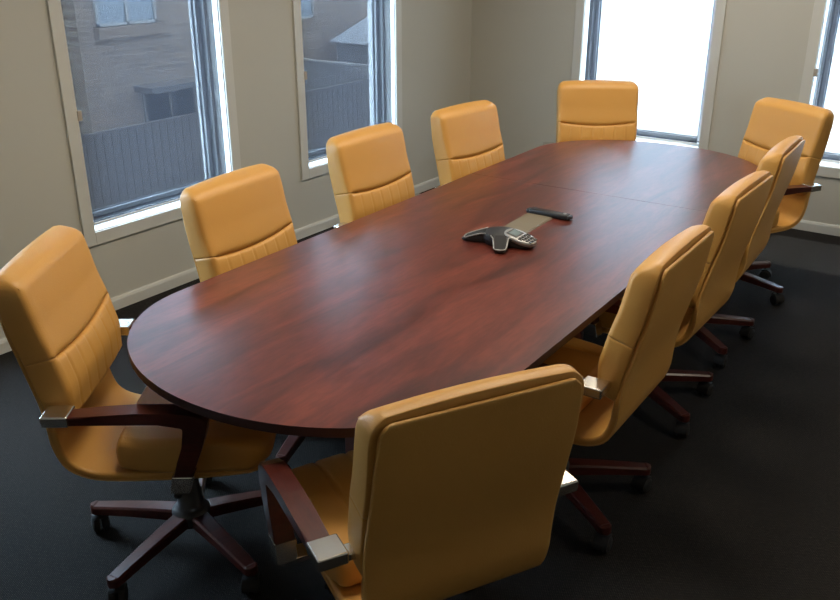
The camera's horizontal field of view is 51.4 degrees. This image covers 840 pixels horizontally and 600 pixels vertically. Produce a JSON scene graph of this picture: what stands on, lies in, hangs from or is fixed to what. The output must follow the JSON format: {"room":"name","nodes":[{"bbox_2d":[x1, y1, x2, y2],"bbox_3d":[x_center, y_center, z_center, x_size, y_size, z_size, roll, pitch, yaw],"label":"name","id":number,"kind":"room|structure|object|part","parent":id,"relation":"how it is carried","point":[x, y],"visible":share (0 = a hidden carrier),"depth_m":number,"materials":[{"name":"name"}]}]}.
{"room":"conference room","nodes":[
{"label":"conference room","id":0,"kind":"room"},
{"bbox_2d":[0,0,471,338],"bbox_3d":[-1.800,-1.171,4.021,0.230,2.700,7.820,15,27,32],"label":"wall","id":1,"kind":"structure","parent":0,"point":[38,192],"depth_m":4.91,"materials":[{"name":"beige paint"}]},
{"bbox_2d":[46,0,240,247],"bbox_3d":[-1.456,-1.327,4.471,0.248,1.890,1.087,15,27,32],"label":"window","id":2,"kind":"structure","parent":1,"relation":"in","point":[143,93],"depth_m":4.49,"materials":[{"name":"clear glass"}]},
{"bbox_2d":[0,176,439,354],"bbox_3d":[-1.699,0.071,4.460,0.016,0.068,7.360,15,27,32],"label":"baseboard","id":3,"kind":"structure","parent":1,"relation":"attached to","point":[136,295],"depth_m":4.88,"materials":[{"name":"grey paint"}]},
{"bbox_2d":[292,0,401,180],"bbox_3d":[-0.537,-1.831,5.686,0.248,1.890,1.087,15,27,32],"label":"window","id":4,"kind":"structure","parent":1,"relation":"in","point":[348,53],"depth_m":5.70,"materials":[{"name":"clear glass"}]},
{"bbox_2d":[0,187,839,599],"bbox_3d":[0.608,0.767,3.003,6.105,0.100,7.820,15,27,32],"label":"floor","id":5,"kind":"structure","parent":0,"point":[745,505],"depth_m":3.08,"materials":[{"name":"grey carpet"}]},
{"bbox_2d":[0,225,275,599],"bbox_3d":[-0.758,0.306,2.660,0.722,1.015,0.690,-1,23,-1],"label":"office chair","id":6,"kind":"object","parent":5,"relation":"on","point":[59,320],"visible":0.72,"depth_m":2.46,"materials":[{"name":"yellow leather"}]},
{"bbox_3d":[-0.747,0.382,2.350,0.365,0.201,0.054,-1,23,-1],"label":"armrest","id":7,"kind":"part","parent":6,"relation":"part of","materials":[{"name":"brown wood"}]},
{"bbox_3d":[-0.699,0.516,2.550,0.022,0.030,0.187,-3,23,-8],"label":"height lever","id":8,"kind":"part","parent":6,"relation":"part of","materials":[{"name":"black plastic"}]},
{"bbox_2d":[116,386,275,472],"bbox_3d":[-0.646,0.347,2.657,0.440,0.122,0.492,-1,23,-1],"label":"seat cushion","id":9,"kind":"object","parent":6,"relation":"on","point":[227,448],"depth_m":2.44,"materials":[{"name":"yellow leather"}]},
{"bbox_2d":[180,164,305,468],"bbox_3d":[-0.415,0.064,3.257,0.755,1.005,0.701,12,25,26],"label":"office chair","id":10,"kind":"object","parent":5,"relation":"on","point":[234,219],"visible":0.32,"depth_m":3.18,"materials":[{"name":"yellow leather"}]},
{"bbox_2d":[326,122,418,228],"bbox_3d":[0.030,-0.255,4.024,0.748,1.005,0.692,15,27,32],"label":"office chair","id":11,"kind":"object","parent":5,"relation":"on","point":[369,167],"visible":0.2,"depth_m":3.94,"materials":[{"name":"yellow leather"}]},
{"bbox_2d":[258,364,583,599],"bbox_3d":[-0.054,0.517,2.165,0.692,1.005,0.748,-11,25,-24],"label":"office chair","id":12,"kind":"object","parent":5,"relation":"on","point":[442,494],"visible":1,"depth_m":1.81,"materials":[{"name":"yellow leather"}]},
{"bbox_3d":[-0.295,0.526,2.028,0.054,0.201,0.365,-11,25,-24],"label":"armrest","id":13,"kind":"part","parent":12,"relation":"part of","materials":[{"name":"brown wood"}]},
{"bbox_2d":[291,450,361,586],"bbox_3d":[-0.079,0.518,2.272,0.492,0.122,0.440,-11,25,-24],"label":"seat cushion","id":14,"kind":"object","parent":12,"relation":"on","point":[326,482],"depth_m":2.19,"materials":[{"name":"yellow leather"}]},
{"bbox_2d":[127,140,757,452],"bbox_3d":[0.426,0.033,3.675,1.204,0.740,3.560,15,27,31],"label":"conference table","id":15,"kind":"object","parent":5,"relation":"on","point":[391,304],"visible":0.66,"depth_m":2.83,"materials":[{"name":"brown wood"}]},
{"bbox_3d":[-0.144,0.357,2.895,0.250,0.680,0.040,15,27,31],"label":"support panel","id":16,"kind":"part","parent":15,"relation":"part of","materials":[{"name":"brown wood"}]},
{"bbox_2d":[462,226,536,252],"bbox_3d":[0.303,-0.240,3.295,0.190,0.054,0.256,-15,27,-32],"label":"phone","id":17,"kind":"object","parent":15,"relation":"on","point":[501,238],"visible":1,"depth_m":3.26,"materials":[{"name":"black plastic"}]},
{"bbox_2d":[466,228,486,235],"bbox_3d":[0.214,-0.258,3.327,0.076,0.028,0.042,5,23,11],"label":"speaker grille","id":18,"kind":"object","parent":17,"relation":"attached to","point":[480,232],"depth_m":3.31,"materials":[{"name":"black plastic"}]},
{"bbox_3d":[0.212,-0.256,3.329,0.090,0.032,0.081,5,23,11],"label":"edge trim","id":19,"kind":"part","parent":17,"relation":"part of","materials":[{"name":"silver metal"}]},
{"bbox_2d":[494,235,505,248],"bbox_3d":[0.297,-0.213,3.221,0.042,0.028,0.076,3,23,6],"label":"speaker grille","id":20,"kind":"object","parent":17,"relation":"attached to","point":[499,240],"depth_m":3.22,"materials":[{"name":"black plastic"}]},
{"bbox_3d":[0.296,-0.210,3.219,0.081,0.032,0.090,3,23,6],"label":"edge trim","id":21,"kind":"part","parent":17,"relation":"part of","materials":[{"name":"silver metal"}]},
{"bbox_3d":[0.377,-0.233,3.267,0.120,0.044,0.093,15,27,32],"label":"keypad panel","id":22,"kind":"part","parent":17,"relation":"part of","materials":[{"name":"silver metal"}]},
{"bbox_2d":[504,213,552,232],"bbox_3d":[0.437,-0.314,3.542,0.120,0.004,0.250,14,26,30],"label":"cable cover","id":23,"kind":"object","parent":15,"relation":"on","point":[528,222],"visible":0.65,"depth_m":3.54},
{"bbox_2d":[526,207,572,220],"bbox_3d":[0.537,-0.361,3.625,0.204,0.026,0.038,16,27,33],"label":"remote control","id":24,"kind":"object","parent":15,"relation":"on","point":[534,210],"visible":1,"depth_m":3.61,"materials":[{"name":"black plastic"}]},
{"bbox_2d":[431,100,504,187],"bbox_3d":[0.470,-0.492,4.595,0.698,1.005,0.695,18,28,36],"label":"office chair","id":25,"kind":"object","parent":5,"relation":"on","point":[466,137],"visible":0.22,"depth_m":4.53,"materials":[{"name":"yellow leather"}]},
{"bbox_2d":[543,80,638,144],"bbox_3d":[1.085,-0.752,5.223,0.705,1.005,0.756,1,23,2],"label":"office chair","id":26,"kind":"object","parent":5,"relation":"on","point":[586,109],"visible":0.31,"depth_m":5.33,"materials":[{"name":"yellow leather"}]},
{"bbox_2d":[537,225,713,552],"bbox_3d":[0.465,0.222,2.876,0.756,1.005,0.705,14,27,31],"label":"office chair","id":27,"kind":"object","parent":5,"relation":"on","point":[636,354],"visible":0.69,"depth_m":2.60,"materials":[{"name":"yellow leather"}]},
{"bbox_3d":[0.314,0.277,2.628,0.365,0.201,0.054,14,27,31],"label":"armrest","id":28,"kind":"part","parent":27,"relation":"part of","materials":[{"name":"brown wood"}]},
{"bbox_2d":[543,337,602,411],"bbox_3d":[0.389,0.239,2.943,0.440,0.122,0.492,14,27,31],"label":"seat cushion","id":29,"kind":"object","parent":27,"relation":"on","point":[584,356],"depth_m":2.90,"materials":[{"name":"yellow leather"}]},
{"bbox_3d":[0.642,0.089,3.081,0.365,0.201,0.054,14,27,31],"label":"armrest","id":30,"kind":"part","parent":27,"relation":"part of","materials":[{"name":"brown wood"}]},
{"bbox_2d":[583,170,772,436],"bbox_3d":[0.897,-0.039,3.505,0.755,1.005,0.702,15,27,32],"label":"office chair","id":31,"kind":"object","parent":5,"relation":"on","point":[733,216],"visible":0.42,"depth_m":3.23,"materials":[{"name":"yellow leather"}]},
{"bbox_2d":[599,297,622,328],"bbox_3d":[0.826,-0.025,3.579,0.440,0.122,0.492,15,27,32],"label":"seat cushion","id":32,"kind":"object","parent":31,"relation":"on","point":[607,319],"depth_m":3.38,"materials":[{"name":"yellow leather"}]},
{"bbox_2d":[695,135,804,367],"bbox_3d":[1.284,-0.280,4.085,0.756,1.005,0.703,14,26,30],"label":"office chair","id":33,"kind":"object","parent":5,"relation":"on","point":[781,161],"visible":0.3,"depth_m":3.82,"materials":[{"name":"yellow leather"}]},
{"bbox_2d":[738,97,833,304],"bbox_3d":[1.720,-0.540,4.711,0.692,1.005,0.696,-10,24,-22],"label":"office chair","id":34,"kind":"object","parent":5,"relation":"on","point":[772,121],"visible":0.32,"depth_m":4.63,"materials":[{"name":"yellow leather"}]},
{"bbox_2d":[772,209,778,226],"bbox_3d":[1.604,-0.482,4.680,0.440,0.122,0.492,-10,24,-22],"label":"seat cushion","id":35,"kind":"object","parent":34,"relation":"on","point":[775,223],"depth_m":4.56,"materials":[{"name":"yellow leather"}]},
{"bbox_3d":[1.824,-0.475,4.440,0.365,0.201,0.054,-10,24,-22],"label":"armrest","id":36,"kind":"part","parent":34,"relation":"part of","materials":[{"name":"brown wood"}]},
{"bbox_2d":[470,0,839,225],"bbox_3d":[2.876,-1.693,5.278,5.875,2.700,0.230,15,27,32],"label":"wall","id":37,"kind":"structure","parent":0,"point":[522,50],"depth_m":6.36,"materials":[{"name":"beige paint"}]},
{"bbox_2d":[571,0,726,149],"bbox_3d":[1.626,-1.998,6.088,1.067,1.890,0.244,15,27,32],"label":"window","id":38,"kind":"structure","parent":37,"relation":"in","point":[671,49],"depth_m":6.09,"materials":[{"name":"glass"}]},
{"bbox_3d":[1.643,-2.007,6.110,0.927,1.750,0.105,15,27,32],"label":"frame","id":39,"kind":"part","parent":38,"relation":"part of","materials":[{"name":"silver metal"}]},
{"bbox_3d":[1.645,-2.008,6.112,0.867,1.690,0.050,15,27,32],"label":"sash","id":40,"kind":"part","parent":38,"relation":"part of","materials":[{"name":"silver metal"}]},
{"bbox_2d":[792,220,839,235],"bbox_3d":[2.718,-0.462,5.746,5.629,0.068,0.016,15,27,32],"label":"baseboard","id":41,"kind":"structure","parent":37,"relation":"attached to","point":[812,226],"depth_m":5.79,"materials":[{"name":"grey paint"}]},
{"bbox_2d":[798,0,839,178],"bbox_3d":[2.941,-1.645,5.237,1.067,1.890,0.248,15,27,32],"label":"window","id":42,"kind":"structure","parent":37,"relation":"in","point":[823,46],"depth_m":5.50,"materials":[{"name":"grey paint"}]},
{"bbox_3d":[2.507,-1.926,5.317,0.003,1.100,0.003,15,27,32],"label":"bead chain","id":43,"kind":"part","parent":42,"relation":"part of","materials":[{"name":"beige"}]},
{"bbox_3d":[2.959,-1.655,5.261,0.927,1.750,0.105,15,27,32],"label":"frame","id":44,"kind":"part","parent":42,"relation":"part of","materials":[{"name":"silver metal"}]}
]}

